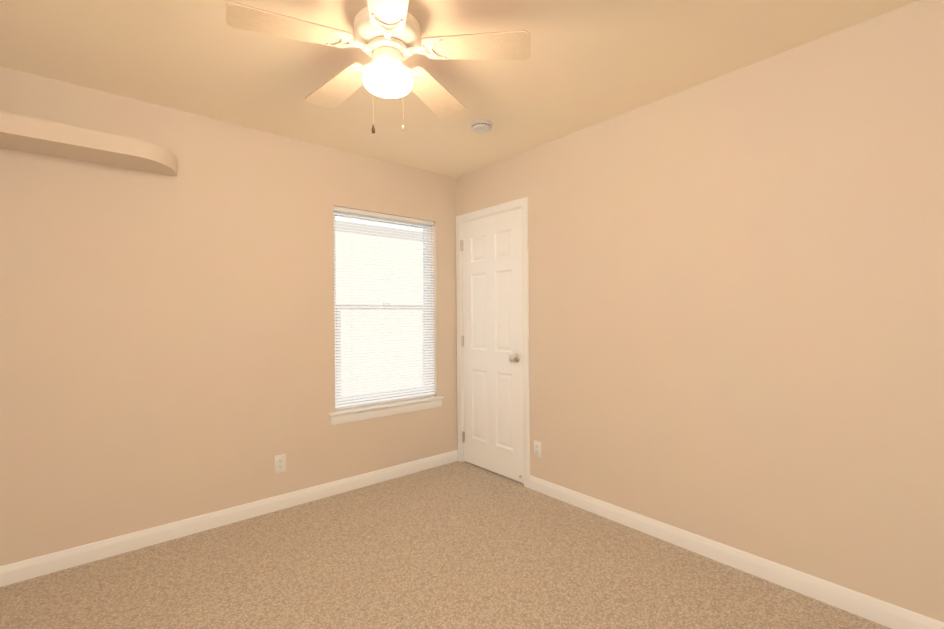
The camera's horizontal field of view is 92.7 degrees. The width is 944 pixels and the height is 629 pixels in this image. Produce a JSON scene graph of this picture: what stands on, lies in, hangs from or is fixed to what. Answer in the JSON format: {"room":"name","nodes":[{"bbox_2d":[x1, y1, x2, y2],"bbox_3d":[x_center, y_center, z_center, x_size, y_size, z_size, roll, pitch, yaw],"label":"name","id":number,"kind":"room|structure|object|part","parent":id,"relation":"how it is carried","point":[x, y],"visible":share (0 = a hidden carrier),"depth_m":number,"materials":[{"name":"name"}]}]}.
{"room":"empty bedroom","nodes":[
{"label":"empty bedroom","id":0,"kind":"room"},
{"bbox_2d":[0,67,457,565],"bbox_3d":[-1.449,0.047,2.857,3.630,2.440,0.140,0,0,-40],"label":"wall","id":1,"kind":"structure","parent":0,"point":[167,349],"depth_m":2.57,"materials":[{"name":"beige paint"}]},
{"bbox_2d":[0,112,176,175],"bbox_3d":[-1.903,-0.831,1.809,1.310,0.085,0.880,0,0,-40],"label":"shelf","id":2,"kind":"object","parent":1,"relation":"attached to","point":[27,134],"visible":1,"depth_m":2.15,"materials":[{"name":"beige paint"}]},
{"bbox_2d":[0,450,457,586],"bbox_3d":[-1.391,1.220,2.797,3.350,0.092,0.013,0,0,-40],"label":"baseboard","id":3,"kind":"structure","parent":1,"relation":"attached to","point":[19,571],"depth_m":2.61,"materials":[{"name":"white wood"}]},
{"bbox_2d":[275,454,285,473],"bbox_3d":[-1.246,0.970,2.926,0.070,0.115,0.008,0,0,-40],"label":"electrical outlet","id":4,"kind":"object","parent":1,"relation":"attached to","point":[280,463],"visible":1,"depth_m":2.92,"materials":[{"name":"white plastic"}]},
{"bbox_2d":[328,206,443,424],"bbox_3d":[-0.663,-0.001,3.495,0.985,1.546,0.157,0,0,-40],"label":"window","id":5,"kind":"structure","parent":1,"relation":"in","point":[425,307],"depth_m":3.46,"materials":[{"name":"white plastic"}]},
{"bbox_2d":[349,255,351,400],"bbox_3d":[-0.877,-0.039,3.274,0.002,1.410,0.002,0,0,-40],"label":"blind cord","id":6,"kind":"object","parent":5,"relation":"hanging from","point":[351,319],"depth_m":3.27,"materials":[{"name":"white fabric"}]},
{"bbox_3d":[-0.652,-0.049,3.481,0.873,1.446,0.029,0,0,-40],"label":"window blind rails","id":7,"kind":"part","parent":5,"relation":"part of","materials":[{"name":"white plastic"}]},
{"bbox_3d":[-0.641,0.729,3.475,0.985,0.086,0.107,0,0,-40],"label":"window stool apron","id":8,"kind":"part","parent":5,"relation":"part of","materials":[{"name":"white wood"}]},
{"bbox_2d":[419,245,421,382],"bbox_3d":[-0.410,-0.042,3.671,0.002,1.410,0.002,0,0,-40],"label":"blind cord","id":9,"kind":"object","parent":5,"relation":"hanging from","point":[419,245],"depth_m":3.67,"materials":[{"name":"white fabric"}]},
{"bbox_2d":[0,461,890,628],"bbox_3d":[-0.180,1.285,1.373,3.630,0.060,4.030,0,0,-40],"label":"floor","id":10,"kind":"structure","parent":0,"point":[460,545],"depth_m":2.15,"materials":[{"name":"carpet"}]},
{"bbox_2d":[0,0,918,177],"bbox_3d":[-0.200,-1.235,1.376,3.630,0.100,4.030,0,0,-40],"label":"ceiling","id":11,"kind":"structure","parent":0,"point":[587,63],"depth_m":2.09,"materials":[{"name":"paint"}]},
{"bbox_2d":[226,0,530,133],"bbox_3d":[-0.360,-0.952,1.802,1.101,0.462,1.084,0,0,-40],"label":"ceiling fan","id":12,"kind":"object","parent":11,"relation":"hanging from","point":[387,35],"visible":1,"depth_m":1.73,"materials":[{"name":"white wood"},{"name":"white painted wood"},{"name":"frosted glass"}]},
{"bbox_3d":[-0.334,-0.927,1.792,0.196,0.085,0.196,0,0,-40],"label":"globe","id":13,"kind":"part","parent":12,"relation":"part of"},
{"bbox_2d":[471,120,491,132],"bbox_3d":[0.059,-1.164,2.806,0.136,0.042,0.136,0,0,-40],"label":"smoke detector","id":14,"kind":"object","parent":11,"relation":"attached to","point":[481,126],"visible":1,"depth_m":2.77,"materials":[{"name":"white plastic"}]},
{"bbox_2d":[456,0,943,621],"bbox_3d":[1.185,0.026,2.451,0.140,2.440,3.890,0,0,-40],"label":"wall","id":15,"kind":"structure","parent":0,"point":[736,308],"depth_m":2.11,"materials":[{"name":"beige paint"}]},
{"bbox_2d":[460,208,523,482],"bbox_3d":[0.152,0.230,3.581,0.052,2.027,0.709,0,0,-40],"label":"door","id":16,"kind":"structure","parent":15,"relation":"in","point":[492,334],"depth_m":3.54,"materials":[{"name":"white paint"}]},
{"bbox_3d":[-0.072,0.227,3.838,0.042,1.727,0.027,0,0,-40],"label":"door hinges","id":17,"kind":"part","parent":16,"relation":"part of","materials":[{"name":"silver metal"}]},
{"bbox_2d":[508,353,518,361],"bbox_3d":[0.356,0.323,3.354,0.169,0.066,0.104,0,0,-40],"label":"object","id":18,"kind":"structure","parent":16,"relation":"attached to","point":[514,357],"depth_m":3.33,"materials":[{"name":"silver metal"}]},
{"bbox_2d":[456,197,529,487],"bbox_3d":[0.193,0.203,3.608,0.158,2.104,0.828,0,0,-40],"label":"door frame","id":19,"kind":"structure","parent":15,"relation":"attached to","point":[522,203],"depth_m":3.32,"materials":[{"name":"white wood"}]},
{"bbox_2d":[534,440,541,458],"bbox_3d":[0.465,0.957,3.192,0.008,0.115,0.070,0,0,-40],"label":"electrical outlet","id":20,"kind":"object","parent":15,"relation":"attached to","point":[538,449],"visible":1,"depth_m":3.19,"materials":[{"name":"white plastic"}]},
{"bbox_2d":[529,475,943,628],"bbox_3d":[1.361,1.198,2.135,0.013,0.092,2.916,0,0,-40],"label":"baseboard","id":21,"kind":"structure","parent":15,"relation":"attached to","point":[884,613],"depth_m":2.14,"materials":[{"name":"white wood"}]},
{"label":"outside","id":22,"kind":"structure","parent":0,"visible":0},
{"bbox_2d":[335,216,422,395],"bbox_3d":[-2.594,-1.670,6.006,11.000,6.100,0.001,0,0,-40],"label":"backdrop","id":23,"kind":"structure","parent":22,"point":[383,232],"depth_m":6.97,"materials":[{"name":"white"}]}
]}

